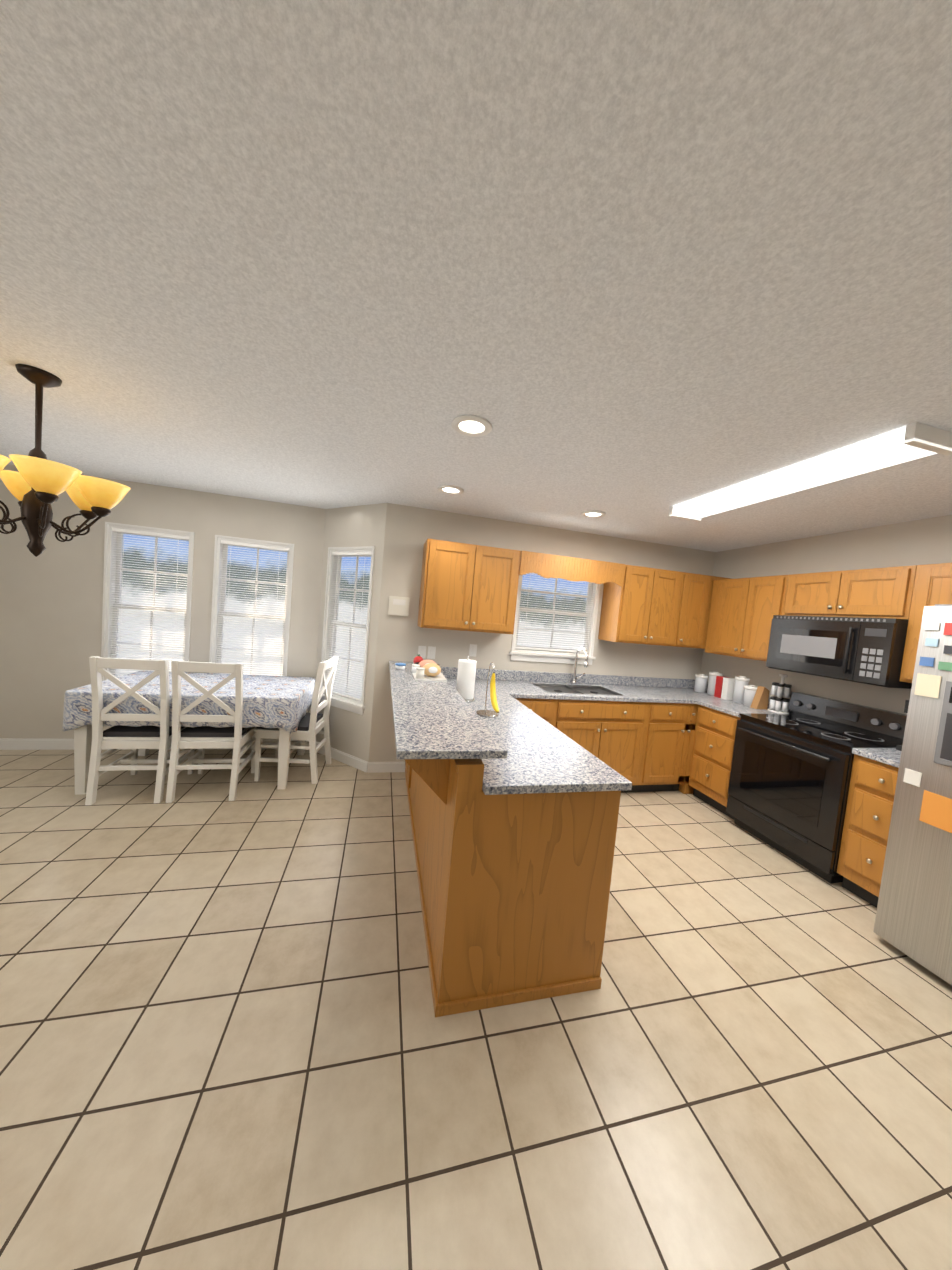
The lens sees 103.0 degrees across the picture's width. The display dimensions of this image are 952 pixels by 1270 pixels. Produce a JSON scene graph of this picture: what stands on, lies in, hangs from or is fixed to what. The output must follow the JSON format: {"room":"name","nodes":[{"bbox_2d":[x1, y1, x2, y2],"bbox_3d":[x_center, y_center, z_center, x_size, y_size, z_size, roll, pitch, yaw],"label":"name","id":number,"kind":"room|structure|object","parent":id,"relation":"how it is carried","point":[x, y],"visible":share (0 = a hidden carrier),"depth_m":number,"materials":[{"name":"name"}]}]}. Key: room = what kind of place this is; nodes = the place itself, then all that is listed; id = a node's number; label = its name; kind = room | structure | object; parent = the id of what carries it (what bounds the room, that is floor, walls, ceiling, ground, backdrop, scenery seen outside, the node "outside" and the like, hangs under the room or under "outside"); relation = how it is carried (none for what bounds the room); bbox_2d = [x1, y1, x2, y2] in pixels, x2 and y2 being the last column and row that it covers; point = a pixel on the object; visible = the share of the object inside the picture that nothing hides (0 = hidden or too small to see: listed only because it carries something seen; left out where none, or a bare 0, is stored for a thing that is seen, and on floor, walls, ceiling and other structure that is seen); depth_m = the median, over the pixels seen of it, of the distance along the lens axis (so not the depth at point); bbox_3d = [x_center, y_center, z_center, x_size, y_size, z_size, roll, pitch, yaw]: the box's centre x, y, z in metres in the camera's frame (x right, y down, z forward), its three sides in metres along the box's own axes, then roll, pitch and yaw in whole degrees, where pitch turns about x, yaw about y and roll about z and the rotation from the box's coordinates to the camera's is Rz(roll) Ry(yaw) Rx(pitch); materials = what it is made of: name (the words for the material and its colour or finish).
{"room":"kitchen","nodes":[
{"label":"kitchen","id":0,"kind":"room"},
{"bbox_2d":[0,749,951,1269],"bbox_3d":[-0.694,1.478,1.197,8.240,0.100,6.450,4,3,-14],"label":"floor","id":1,"kind":"structure","parent":0,"point":[230,1039],"depth_m":1.32,"materials":[{"name":"tile"}]},
{"bbox_2d":[85,656,194,804],"bbox_3d":[-2.491,0.655,2.876,0.450,1.030,0.525,4,3,-14],"label":"chair","id":2,"kind":"object","parent":1,"relation":"on","point":[117,737],"visible":0.81,"depth_m":2.68,"materials":[{"name":"white wood"}]},
{"bbox_2d":[62,671,315,794],"bbox_3d":[-2.267,0.789,3.233,1.519,0.761,0.894,4,3,-14],"label":"dining table","id":3,"kind":"object","parent":1,"relation":"on","point":[283,704],"visible":0.71,"depth_m":2.90,"materials":[{"name":"white fabric"}]},
{"bbox_2d":[165,660,255,802],"bbox_3d":[-2.031,0.688,2.990,0.450,1.030,0.525,4,3,-14],"label":"chair","id":4,"kind":"object","parent":1,"relation":"on","point":[235,738],"visible":0.83,"depth_m":2.80,"materials":[{"name":"white wood"}]},
{"bbox_2d":[254,656,338,783],"bbox_3d":[-1.574,0.707,3.346,0.525,1.030,0.450,5,3,-6],"label":"chair","id":5,"kind":"object","parent":1,"relation":"on","point":[313,723],"visible":0.75,"depth_m":3.17,"materials":[{"name":"white wood"}]},
{"bbox_2d":[413,759,424,794],"bbox_3d":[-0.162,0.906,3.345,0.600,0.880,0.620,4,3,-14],"label":"base cabinet","id":6,"kind":"object","parent":1,"relation":"on","point":[420,771],"depth_m":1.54,"materials":[{"name":"brown wood"}]},
{"bbox_2d":[429,759,452,902],"bbox_3d":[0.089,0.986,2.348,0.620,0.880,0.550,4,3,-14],"label":"base cabinet","id":7,"kind":"object","parent":1,"relation":"on","point":[439,804],"depth_m":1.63,"materials":[{"name":"brown wood"}]},
{"bbox_2d":[421,695,540,838],"bbox_3d":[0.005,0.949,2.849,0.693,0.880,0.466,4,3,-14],"label":"base cabinet","id":8,"kind":"object","parent":1,"relation":"on","point":[427,779],"depth_m":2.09,"materials":[{"name":"brown wood"}]},
{"bbox_2d":[441,759,628,1013],"bbox_3d":[0.218,1.029,1.815,0.620,0.880,0.550,4,3,-14],"label":"base cabinet","id":9,"kind":"object","parent":1,"relation":"on","point":[514,807],"depth_m":1.51,"materials":[{"name":"brown wood"}]},
{"bbox_2d":[389,661,508,759],"bbox_3d":[-0.337,0.351,2.442,0.410,0.032,2.201,4,3,-14],"label":"countertop","id":10,"kind":"structure","parent":9,"relation":"on","point":[432,720],"depth_m":1.69,"materials":[{"name":"grey stone"}]},
{"bbox_2d":[395,654,446,681],"bbox_3d":[-0.444,0.237,2.977,0.367,0.112,0.695,4,3,-14],"label":"food tray","id":11,"kind":"object","parent":10,"relation":"on","point":[425,670],"visible":1,"depth_m":2.74,"materials":[{"name":"white ceramic"}]},
{"bbox_2d":[456,656,476,701],"bbox_3d":[-0.071,0.309,2.735,0.150,0.322,0.150,4,3,-14],"label":"paper towel roll","id":12,"kind":"object","parent":10,"relation":"on","point":[466,675],"visible":0.81,"depth_m":2.68,"materials":[{"name":"white paper"}]},
{"bbox_2d":[476,662,498,717],"bbox_3d":[0.104,0.342,2.310,0.140,0.336,0.292,4,3,-14],"label":"banana hanger","id":13,"kind":"object","parent":10,"relation":"on","point":[488,713],"visible":1,"depth_m":2.32,"materials":[{"name":"silver metal"}]},
{"bbox_2d":[465,691,632,794],"bbox_3d":[0.150,0.537,2.245,0.625,0.034,1.591,4,3,-14],"label":"countertop","id":14,"kind":"structure","parent":9,"relation":"on","point":[543,760],"depth_m":1.68,"materials":[{"name":"grey stone"}]},
{"bbox_2d":[517,695,556,726],"bbox_3d":[0.346,0.942,3.471,0.450,0.880,0.620,4,3,-14],"label":"base cabinet","id":15,"kind":"object","parent":1,"relation":"on","point":[548,707],"depth_m":3.19,"materials":[{"name":"brown wood"}]},
{"bbox_2d":[545,687,652,791],"bbox_3d":[1.009,0.991,3.635,0.920,0.880,0.620,4,3,-14],"label":"base cabinet","id":16,"kind":"object","parent":1,"relation":"on","point":[616,731],"depth_m":3.37,"materials":[{"name":"brown wood"}]},
{"bbox_2d":[449,679,735,702],"bbox_3d":[1.091,0.538,3.616,3.106,0.034,0.625,4,3,-14],"label":"countertop","id":17,"kind":"structure","parent":16,"relation":"on","point":[503,686],"depth_m":3.56,"materials":[{"name":"grey stone"}]},
{"bbox_2d":[531,683,624,698],"bbox_3d":[0.951,0.528,3.588,0.752,0.031,0.412,4,3,-14],"label":"sink basin","id":18,"kind":"object","parent":17,"relation":"in","point":[573,688],"depth_m":3.70,"materials":[{"name":"silver metal"}]},
{"bbox_2d":[570,647,587,684],"bbox_3d":[1.069,0.314,3.756,0.132,0.390,0.241,4,3,-14],"label":"faucet","id":19,"kind":"object","parent":17,"relation":"on","point":[575,679],"depth_m":3.83,"materials":[{"name":"silver metal"}]},
{"bbox_2d":[694,674,704,692],"bbox_3d":[2.407,0.513,4.053,0.115,0.192,0.118,4,3,-14],"label":"jar","id":20,"kind":"object","parent":17,"relation":"on","point":[699,680],"depth_m":4.02,"materials":[{"name":"white ceramic"}]},
{"bbox_2d":[703,671,721,694],"bbox_3d":[2.478,0.501,3.935,0.115,0.242,0.118,4,3,-14],"label":"jar","id":21,"kind":"object","parent":17,"relation":"on","point":[711,674],"depth_m":3.92,"materials":[{"name":"white ceramic"}]},
{"bbox_2d":[713,675,729,699],"bbox_3d":[2.485,0.527,3.774,0.100,0.210,0.140,4,3,-14],"label":"book","id":22,"kind":"object","parent":17,"relation":"on","point":[721,683],"depth_m":3.77,"materials":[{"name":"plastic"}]},
{"bbox_2d":[727,676,749,701],"bbox_3d":[2.534,0.519,3.620,0.115,0.252,0.118,4,3,-14],"label":"jar","id":23,"kind":"object","parent":17,"relation":"on","point":[734,682],"depth_m":3.63,"materials":[{"name":"white ceramic"}]},
{"bbox_2d":[641,703,692,791],"bbox_3d":[1.704,1.041,3.808,0.516,0.880,0.620,4,3,-14],"label":"base cabinet","id":24,"kind":"object","parent":1,"relation":"on","point":[667,751],"depth_m":3.52,"materials":[{"name":"brown wood"}]},
{"bbox_2d":[681,703,740,819],"bbox_3d":[2.362,1.120,3.432,0.651,0.880,0.468,4,3,-14],"label":"base cabinet","id":25,"kind":"object","parent":1,"relation":"on","point":[712,733],"depth_m":3.36,"materials":[{"name":"brown wood"}]},
{"bbox_2d":[697,699,788,714],"bbox_3d":[2.418,0.667,3.397,0.625,0.034,0.443,4,3,-14],"label":"countertop","id":26,"kind":"structure","parent":25,"relation":"on","point":[733,708],"depth_m":3.35,"materials":[{"name":"grey stone"}]},
{"bbox_2d":[736,681,769,708],"bbox_3d":[2.536,0.555,3.453,0.125,0.200,0.187,4,3,-11],"label":"jar","id":27,"kind":"object","parent":26,"relation":"on","point":[738,689],"depth_m":3.44,"materials":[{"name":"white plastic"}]},
{"bbox_2d":[767,674,791,713],"bbox_3d":[2.648,0.507,3.291,0.150,0.335,0.150,4,3,-14],"label":"spice carousel","id":28,"kind":"object","parent":26,"relation":"on","point":[779,704],"visible":0.98,"depth_m":3.25,"materials":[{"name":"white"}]},
{"bbox_2d":[726,692,906,882],"bbox_3d":[2.478,1.048,2.818,0.681,1.115,0.764,4,3,-14],"label":"range oven","id":29,"kind":"object","parent":1,"relation":"on","point":[789,782],"visible":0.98,"depth_m":2.69,"materials":[{"name":"black enamelled metal"},{"name":"black glass"}]},
{"bbox_2d":[837,751,898,907],"bbox_3d":[2.651,1.212,2.305,0.620,0.880,0.335,4,3,-14],"label":"base cabinet","id":30,"kind":"object","parent":1,"relation":"on","point":[872,787],"depth_m":2.28,"materials":[{"name":"brown wood"}]},
{"bbox_2d":[852,748,900,766],"bbox_3d":[2.688,0.756,2.277,0.625,0.034,0.335,4,3,-14],"label":"countertop","id":31,"kind":"structure","parent":30,"relation":"on","point":[891,755],"depth_m":2.30,"materials":[{"name":"grey stone"}]},
{"bbox_2d":[896,700,908,750],"bbox_3d":[2.821,0.584,2.363,0.240,0.320,0.140,4,3,-14],"label":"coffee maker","id":32,"kind":"object","parent":31,"relation":"on","point":[898,747],"visible":0.02,"depth_m":2.39,"materials":[{"name":"black"}]},
{"bbox_2d":[873,604,951,984],"bbox_3d":[2.685,0.797,1.605,0.836,1.792,0.950,4,3,-14],"label":"refrigerator","id":33,"kind":"object","parent":1,"relation":"on","point":[913,919],"visible":1,"depth_m":1.86,"materials":[{"name":"grey metal"}]},
{"bbox_2d":[0,464,951,761],"bbox_3d":[-0.583,0.210,1.122,7.840,2.450,6.050,4,3,-14],"label":"wall","id":34,"kind":"structure","parent":0,"point":[50,616],"depth_m":3.47,"materials":[{"name":"paint"}]},
{"bbox_2d":[101,522,193,680],"bbox_3d":[-3.036,-0.212,3.537,0.726,1.553,0.155,4,3,-14],"label":"window","id":35,"kind":"structure","parent":34,"relation":"in","point":[113,577],"depth_m":3.49,"materials":[{"name":"white"}]},
{"bbox_2d":[0,738,405,772],"bbox_3d":[-0.686,1.380,1.191,7.600,0.097,5.810,4,3,-14],"label":"baseboard","id":36,"kind":"structure","parent":34,"relation":"attached to","point":[68,744],"depth_m":3.49,"materials":[{"name":"white wood"}]},
{"bbox_2d":[209,535,293,675],"bbox_3d":[-2.203,-0.152,3.743,0.726,1.553,0.155,4,3,-14],"label":"window","id":37,"kind":"structure","parent":34,"relation":"in","point":[219,591],"depth_m":3.71,"materials":[{"name":"white wood"}]},
{"bbox_2d":[319,546,374,714],"bbox_3d":[-1.231,-0.064,3.677,0.676,1.553,0.155,7,4,31],"label":"bay window","id":38,"kind":"structure","parent":34,"relation":"in","point":[349,701],"depth_m":3.68,"materials":[{"name":"white"}]},
{"bbox_2d":[388,596,409,615],"bbox_3d":[-0.698,-0.263,3.432,0.180,0.170,0.026,4,3,-14],"label":"door chime","id":39,"kind":"object","parent":34,"relation":"attached to","point":[399,606],"depth_m":3.42,"materials":[{"name":"white plastic"}]},
{"bbox_2d":[418,646,425,657],"bbox_3d":[-0.502,0.158,3.522,0.072,0.115,0.008,4,3,-14],"label":"outlet","id":40,"kind":"object","parent":34,"relation":"attached to","point":[421,649],"depth_m":3.52,"materials":[{"name":"white plastic"}]},
{"bbox_2d":[427,646,435,658],"bbox_3d":[-0.415,0.165,3.544,0.072,0.115,0.008,4,3,-14],"label":"outlet","id":41,"kind":"object","parent":34,"relation":"attached to","point":[431,650],"depth_m":3.54,"materials":[{"name":"white plastic"}]},
{"bbox_2d":[417,539,484,631],"bbox_3d":[-0.239,-0.427,3.369,0.476,0.745,0.330,4,3,-14],"label":"upper cabinet","id":42,"kind":"object","parent":34,"relation":"attached to","point":[468,587],"depth_m":3.22,"materials":[{"name":"brown wood"}]},
{"bbox_2d":[469,644,476,656],"bbox_3d":[-0.029,0.148,3.636,0.072,0.115,0.008,4,3,-14],"label":"outlet","id":43,"kind":"object","parent":34,"relation":"attached to","point":[473,648],"depth_m":3.63,"materials":[{"name":"white plastic"}]},
{"bbox_2d":[477,546,524,633],"bbox_3d":[0.104,-0.403,3.454,0.476,0.745,0.330,4,3,-14],"label":"upper cabinet","id":44,"kind":"object","parent":34,"relation":"attached to","point":[499,584],"depth_m":3.32,"materials":[{"name":"brown wood"}]},
{"bbox_2d":[509,569,600,664],"bbox_3d":[0.803,-0.199,3.858,0.936,0.953,0.155,4,3,-14],"label":"kitchen window","id":45,"kind":"structure","parent":34,"relation":"in","point":[550,654],"depth_m":3.85,"materials":[{"name":"white wood"}]},
{"bbox_2d":[441,667,694,686],"bbox_3d":[1.026,0.448,3.906,3.106,0.100,0.020,4,3,-14],"label":"backsplash","id":46,"kind":"structure","parent":34,"relation":"attached to","point":[449,672],"depth_m":3.87,"materials":[{"name":"grey stone"}]},
{"bbox_2d":[598,563,664,644],"bbox_3d":[1.531,-0.299,3.808,0.391,0.745,0.330,4,3,-14],"label":"upper cabinet","id":47,"kind":"object","parent":34,"relation":"attached to","point":[631,594],"depth_m":3.66,"materials":[{"name":"brown wood"}]},
{"bbox_2d":[653,570,684,646],"bbox_3d":[1.791,-0.280,3.872,0.391,0.745,0.330,4,3,-14],"label":"upper cabinet","id":48,"kind":"object","parent":34,"relation":"attached to","point":[672,582],"depth_m":3.74,"materials":[{"name":"brown wood"}]},
{"bbox_2d":[677,572,712,648],"bbox_3d":[2.148,-0.254,3.961,0.346,0.745,0.330,4,3,-14],"label":"upper cabinet","id":49,"kind":"object","parent":34,"relation":"attached to","point":[698,599],"depth_m":3.82,"materials":[{"name":"brown wood"}]},
{"bbox_2d":[705,576,728,650],"bbox_3d":[2.473,-0.231,4.051,0.330,0.745,0.310,4,3,-14],"label":"upper cabinet","id":50,"kind":"object","parent":34,"relation":"attached to","point":[715,578],"depth_m":3.83,"materials":[{"name":"brown wood"}]},
{"bbox_2d":[709,577,756,657],"bbox_3d":[2.576,-0.156,3.612,0.330,0.735,0.382,4,3,-14],"label":"upper cabinet","id":51,"kind":"object","parent":34,"relation":"attached to","point":[733,601],"depth_m":3.58,"materials":[{"name":"brown wood"}]},
{"bbox_2d":[706,683,790,713],"bbox_3d":[2.774,0.641,3.225,0.020,0.100,2.149,4,3,-14],"label":"backsplash","id":52,"kind":"structure","parent":34,"relation":"attached to","point":[707,683],"depth_m":3.49,"materials":[{"name":"grey stone"}]},
{"bbox_2d":[745,575,784,661],"bbox_3d":[2.637,-0.136,3.359,0.330,0.735,0.383,4,3,-14],"label":"upper cabinet","id":53,"kind":"object","parent":34,"relation":"attached to","point":[769,597],"depth_m":3.28,"materials":[{"name":"brown wood"}]},
{"bbox_2d":[781,570,852,616],"bbox_3d":[2.752,-0.300,2.944,0.330,0.340,0.447,4,3,-14],"label":"upper cabinet","id":54,"kind":"object","parent":34,"relation":"attached to","point":[826,594],"depth_m":2.88,"materials":[{"name":"brown wood"}]},
{"bbox_2d":[845,565,916,622],"bbox_3d":[2.829,-0.275,2.629,0.330,0.340,0.447,4,3,-14],"label":"upper cabinet","id":55,"kind":"object","parent":34,"relation":"attached to","point":[885,592],"depth_m":2.51,"materials":[{"name":"brown wood"}]},
{"bbox_2d":[766,615,911,688],"bbox_3d":[2.692,0.097,2.794,0.458,0.437,0.768,4,3,-14],"label":"over-the-range microwave","id":56,"kind":"object","parent":55,"relation":"attached to","point":[869,651],"visible":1,"depth_m":2.62,"materials":[{"name":"black metal"}]},
{"bbox_2d":[899,563,951,682],"bbox_3d":[2.903,-0.048,2.262,0.330,0.735,0.329,4,3,-14],"label":"upper cabinet","id":57,"kind":"object","parent":34,"relation":"attached to","point":[932,583],"depth_m":2.32,"materials":[{"name":"brown wood"}]},
{"bbox_2d":[0,0,951,551],"bbox_3d":[-0.473,-1.058,1.048,8.240,0.100,6.450,4,3,-14],"label":"ceiling","id":58,"kind":"structure","parent":0,"point":[634,268],"depth_m":0.95,"materials":[{"name":"paint"}]},
{"bbox_2d":[0,364,130,556],"bbox_3d":[-2.000,-0.768,1.728,0.638,0.819,0.627,4,3,-14],"label":"chandelier","id":59,"kind":"object","parent":58,"relation":"hanging from","point":[37,483],"visible":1,"depth_m":1.71,"materials":[{"name":"brown metal"}]},
{"bbox_2d":[437,485,463,494],"bbox_3d":[-0.188,-1.080,2.822,0.199,0.010,0.199,4,4,-20],"label":"recessed light","id":60,"kind":"object","parent":58,"relation":"in","point":[448,489],"depth_m":2.81,"materials":[{"name":"white"}]},
{"bbox_2d":[451,415,491,436],"bbox_3d":[-0.020,-1.008,1.833,0.199,0.010,0.199,4,4,-20],"label":"recessed light","id":61,"kind":"object","parent":58,"relation":"in","point":[472,425],"depth_m":1.82,"materials":[{"name":"white"}]},
{"bbox_2d":[581,510,605,517],"bbox_3d":[0.969,-0.998,3.130,0.199,0.010,0.199,4,4,-20],"label":"recessed light","id":62,"kind":"object","parent":58,"relation":"in","point":[591,513],"depth_m":3.12,"materials":[{"name":"white"}]},
{"bbox_2d":[669,422,951,521],"bbox_3d":[1.702,-0.846,2.169,0.260,0.072,1.330,4,3,-14],"label":"fluorescent light fixture","id":63,"kind":"object","parent":58,"relation":"attached to","point":[912,441],"visible":1,"depth_m":1.83,"materials":[{"name":"white plastic"}]},
{"label":"outside","id":64,"kind":"structure","parent":0,"visible":0},
{"bbox_2d":[117,534,588,695],"bbox_3d":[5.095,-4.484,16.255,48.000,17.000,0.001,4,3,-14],"label":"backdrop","id":65,"kind":"structure","parent":64,"point":[352,564],"depth_m":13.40,"materials":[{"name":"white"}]}
]}

